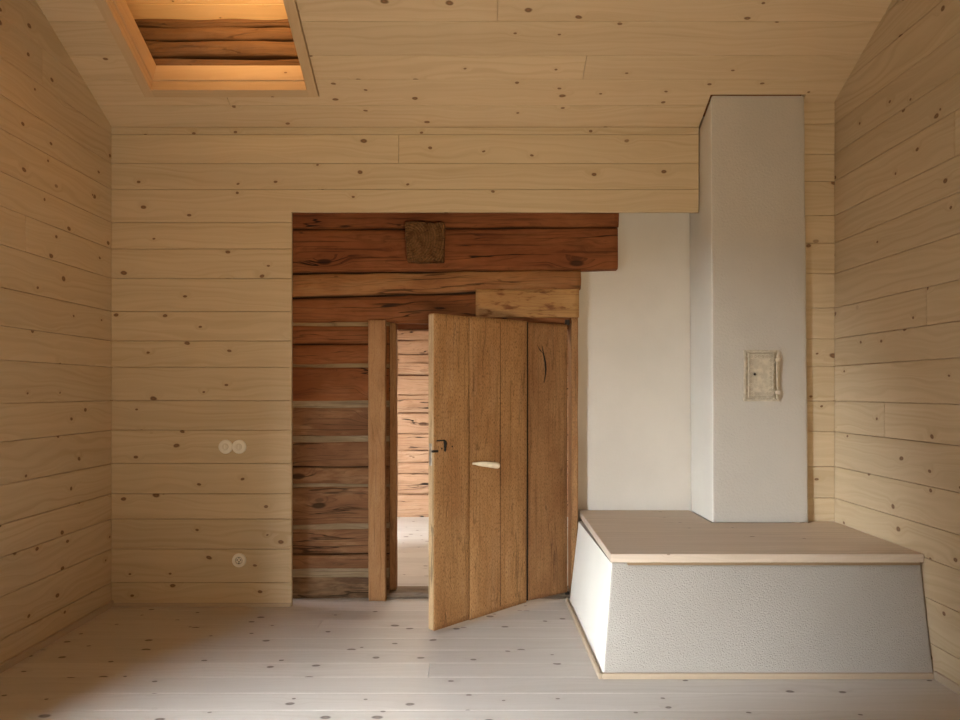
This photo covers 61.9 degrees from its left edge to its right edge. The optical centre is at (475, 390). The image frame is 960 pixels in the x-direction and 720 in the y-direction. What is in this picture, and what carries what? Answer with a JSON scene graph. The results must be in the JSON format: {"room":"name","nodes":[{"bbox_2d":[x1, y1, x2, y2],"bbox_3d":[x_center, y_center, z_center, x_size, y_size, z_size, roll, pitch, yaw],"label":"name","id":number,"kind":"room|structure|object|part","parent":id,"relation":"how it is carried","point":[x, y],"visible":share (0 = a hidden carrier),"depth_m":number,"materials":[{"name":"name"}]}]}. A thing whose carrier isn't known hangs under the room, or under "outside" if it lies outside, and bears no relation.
{"room":"traditional dwelling","nodes":[
{"label":"traditional dwelling","id":0,"kind":"room"},
{"bbox_2d":[0,0,111,663],"bbox_3d":[-2.046,-0.761,1.587,0.040,3.916,5.774,0,0,0],"label":"wall","id":1,"kind":"structure","parent":0,"point":[55,136],"depth_m":3.81,"materials":[{"name":"brown wood"}]},
{"bbox_2d":[0,600,113,673],"bbox_3d":[-2.019,1.180,1.572,0.014,0.034,5.744,0,0,0],"label":"baseboard","id":2,"kind":"structure","parent":1,"relation":"attached to","point":[52,638],"depth_m":3.81,"materials":[{"name":"brown wood"}]},
{"bbox_2d":[125,0,287,19],"bbox_3d":[-0.930,-2.507,3.664,2.260,0.863,1.944,0,0,0],"label":"ceiling","id":3,"kind":"structure","parent":0,"point":[139,9],"depth_m":4.48,"materials":[{"name":"wood"}]},
{"bbox_2d":[111,19,698,605],"bbox_3d":[-0.406,-0.456,4.558,3.288,3.306,0.228,0,0,0],"label":"wall","id":4,"kind":"structure","parent":0,"point":[202,217],"depth_m":4.44,"materials":[{"name":"brown wood"}]},
{"bbox_2d":[113,603,290,606],"bbox_3d":[-1.519,1.187,4.439,0.986,0.020,0.010,0,0,0],"label":"baseboard","id":5,"kind":"structure","parent":4,"relation":"attached to","point":[114,604],"depth_m":4.43,"materials":[{"name":"brown wood"}]},
{"bbox_2d":[218,440,245,453],"bbox_3d":[-1.353,0.309,4.434,0.154,0.079,0.020,0,0,0],"label":"light switch","id":6,"kind":"object","parent":4,"relation":"attached to","point":[225,446],"visible":1,"depth_m":4.43,"materials":[{"name":"white plastic"}]},
{"bbox_2d":[232,553,245,566],"bbox_3d":[-1.315,0.940,4.439,0.079,0.079,0.011,0,0,0],"label":"wall socket","id":7,"kind":"object","parent":4,"relation":"attached to","point":[238,560],"visible":1,"depth_m":4.43,"materials":[{"name":"plastic"}]},
{"bbox_2d":[293,213,618,597],"bbox_3d":[-0.188,-0.200,4.693,2.023,2.806,0.215,0,0,0],"label":"wall","id":8,"kind":"structure","parent":0,"point":[350,270],"depth_m":4.61,"materials":[{"name":"timber logs"},{"name":"tan moss"}]},
{"bbox_2d":[405,221,444,263],"bbox_3d":[-0.290,-0.846,4.582,0.226,0.229,0.125,0,0,0],"label":"beam","id":9,"kind":"structure","parent":8,"relation":"attached to","point":[425,244],"depth_m":4.52,"materials":[{"name":"brown wood"}]},
{"bbox_2d":[368,317,577,600],"bbox_3d":[-0.014,0.386,4.662,1.204,1.623,0.206,0,0,0],"label":"door frame","id":10,"kind":"structure","parent":8,"relation":"attached to","point":[377,333],"depth_m":4.59,"materials":[{"name":"brown wood"}]},
{"bbox_3d":[-0.565,0.396,4.582,0.102,1.603,0.046,0,0,0],"label":"post","id":11,"kind":"part","parent":10,"relation":"part of","materials":[{"name":"brown wood"}]},
{"bbox_2d":[428,313,569,630],"bbox_3d":[0.154,0.386,4.261,1.007,1.586,0.127,0,0,-41],"label":"plank door","id":12,"kind":"structure","parent":8,"relation":"in","point":[497,392],"depth_m":4.20,"materials":[{"name":"brown wood"}]},
{"bbox_3d":[-0.224,0.313,3.941,0.004,0.108,0.020,0,0,-41],"label":"latch plate","id":13,"kind":"part","parent":12,"relation":"part of","materials":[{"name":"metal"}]},
{"bbox_3d":[0.051,0.383,4.125,0.154,0.041,0.034,0,0,-31],"label":"handle","id":14,"kind":"part","parent":12,"relation":"part of","materials":[{"name":"white wood"}]},
{"bbox_2d":[476,289,578,317],"bbox_3d":[0.294,-0.503,4.596,0.593,0.164,0.030,0,0,0],"label":"board","id":15,"kind":"object","parent":8,"relation":"attached to","point":[490,303],"visible":0.97,"depth_m":4.58,"materials":[{"name":"brown wood"}]},
{"bbox_2d":[36,0,891,126],"bbox_3d":[-0.056,-2.104,3.021,3.961,1.290,2.938,0,0,0],"label":"ceiling","id":16,"kind":"structure","parent":0,"point":[375,63],"depth_m":4.01,"materials":[{"name":"brown wood"}]},
{"bbox_2d":[94,0,318,96],"bbox_3d":[-1.292,-1.862,3.701,0.978,0.621,1.165,0,0,0],"label":"frame","id":17,"kind":"object","parent":16,"relation":"attached to","point":[153,80],"visible":0.98,"depth_m":4.19,"materials":[{"name":"brown wood"}]},
{"bbox_3d":[-1.725,-1.807,3.685,0.052,0.042,1.199,0,-23,0],"label":"casing","id":18,"kind":"part","parent":17,"relation":"part of","materials":[{"name":"brown wood"}]},
{"bbox_3d":[-1.292,-1.581,4.212,0.814,0.042,0.052,0,-23,0],"label":"casing","id":19,"kind":"part","parent":17,"relation":"part of","materials":[{"name":"brown wood"}]},
{"bbox_3d":[-0.859,-1.807,3.685,0.052,0.042,1.199,0,-23,0],"label":"casing","id":20,"kind":"part","parent":17,"relation":"part of","materials":[{"name":"brown wood"}]},
{"bbox_2d":[0,598,959,719],"bbox_3d":[-0.056,1.217,1.590,3.981,0.040,6.140,0,0,0],"label":"floor","id":21,"kind":"structure","parent":0,"point":[311,658],"depth_m":3.33,"materials":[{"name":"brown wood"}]},
{"bbox_2d":[387,586,570,597],"bbox_3d":[0.015,1.180,4.704,1.100,0.032,0.177,0,0,0],"label":"threshold","id":22,"kind":"object","parent":21,"relation":"on","point":[401,591],"visible":0.2,"depth_m":4.62,"materials":[{"name":"grey wood"}]},
{"bbox_2d":[570,521,932,672],"bbox_3d":[1.220,0.967,3.932,1.387,0.459,1.197,0,0,0],"label":"plinth","id":23,"kind":"object","parent":21,"relation":"on","point":[631,618],"visible":0.83,"depth_m":3.39,"materials":[{"name":"white paint"}]},
{"bbox_2d":[566,598,601,678],"bbox_3d":[0.515,1.184,3.926,0.014,0.024,1.217,0,0,0],"label":"trim","id":24,"kind":"structure","parent":23,"relation":"attached to","point":[590,654],"depth_m":3.75,"materials":[{"name":"brown wood"}]},
{"bbox_2d":[579,510,923,564],"bbox_3d":[1.242,0.719,4.040,1.334,0.048,1.262,0,0,0],"label":"board","id":25,"kind":"object","parent":23,"relation":"on","point":[631,537],"visible":1,"depth_m":3.67,"materials":[{"name":"brown wood"}]},
{"bbox_2d":[690,96,807,521],"bbox_3d":[1.502,-0.433,4.433,0.518,2.254,0.466,0,0,0],"label":"chimney","id":26,"kind":"object","parent":25,"relation":"on","point":[749,459],"visible":1,"depth_m":4.23,"materials":[{"name":"paint"}]},
{"bbox_3d":[1.506,-0.080,4.228,0.187,0.271,0.010,0,0,0],"label":"frame","id":27,"kind":"part","parent":26,"relation":"part of","materials":[{"name":"beige metal"}]},
{"bbox_2d":[602,673,933,678],"bbox_3d":[1.212,1.184,3.325,1.377,0.024,0.014,0,0,0],"label":"trim","id":28,"kind":"structure","parent":23,"relation":"attached to","point":[604,675],"depth_m":3.32,"materials":[{"name":"brown wood"}]},
{"bbox_2d":[397,329,567,516],"bbox_3d":[-0.300,0.046,7.665,4.600,2.347,0.150,0,0,0],"label":"wall","id":29,"kind":"structure","parent":0,"point":[413,344],"depth_m":7.60,"materials":[{"name":"beige wood"}]},
{"bbox_2d":[397,517,567,585],"bbox_3d":[-0.300,1.217,6.200,4.600,0.040,2.800,0,0,0],"label":"floor","id":30,"kind":"structure","parent":0,"point":[412,532],"depth_m":5.97,"materials":[{"name":"brown wood"}]},
{"bbox_2d":[578,117,709,523],"bbox_3d":[1.288,-0.203,4.735,1.383,2.800,0.120,0,0,0],"label":"wall","id":31,"kind":"structure","parent":0,"point":[634,333],"depth_m":4.67,"materials":[{"name":"white paint"}]},
{"bbox_2d":[703,95,800,116],"bbox_3d":[-0.300,-1.768,4.870,4.900,1.270,0.040,0,0,0],"label":"trim","id":32,"kind":"structure","parent":0,"point":[710,95],"depth_m":4.85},
{"bbox_2d":[792,103,834,522],"bbox_3d":[1.808,-0.172,4.290,0.215,2.738,0.040,0,0,0],"label":"wall strip","id":33,"kind":"object","parent":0,"point":[819,118],"visible":0.62,"depth_m":4.27,"materials":[{"name":"brown wood"}]},
{"bbox_2d":[834,0,959,684],"bbox_3d":[1.935,-0.761,1.500,0.040,3.916,5.600,0,0,0],"label":"wall","id":34,"kind":"structure","parent":0,"point":[897,181],"depth_m":3.54,"materials":[{"name":"brown wood"}]},
{"bbox_2d":[934,671,959,694],"bbox_3d":[1.908,1.180,1.012,0.014,0.034,4.625,0,0,0],"label":"baseboard","id":35,"kind":"structure","parent":34,"relation":"attached to","point":[939,677],"depth_m":3.23,"materials":[{"name":"brown wood"}]}
]}

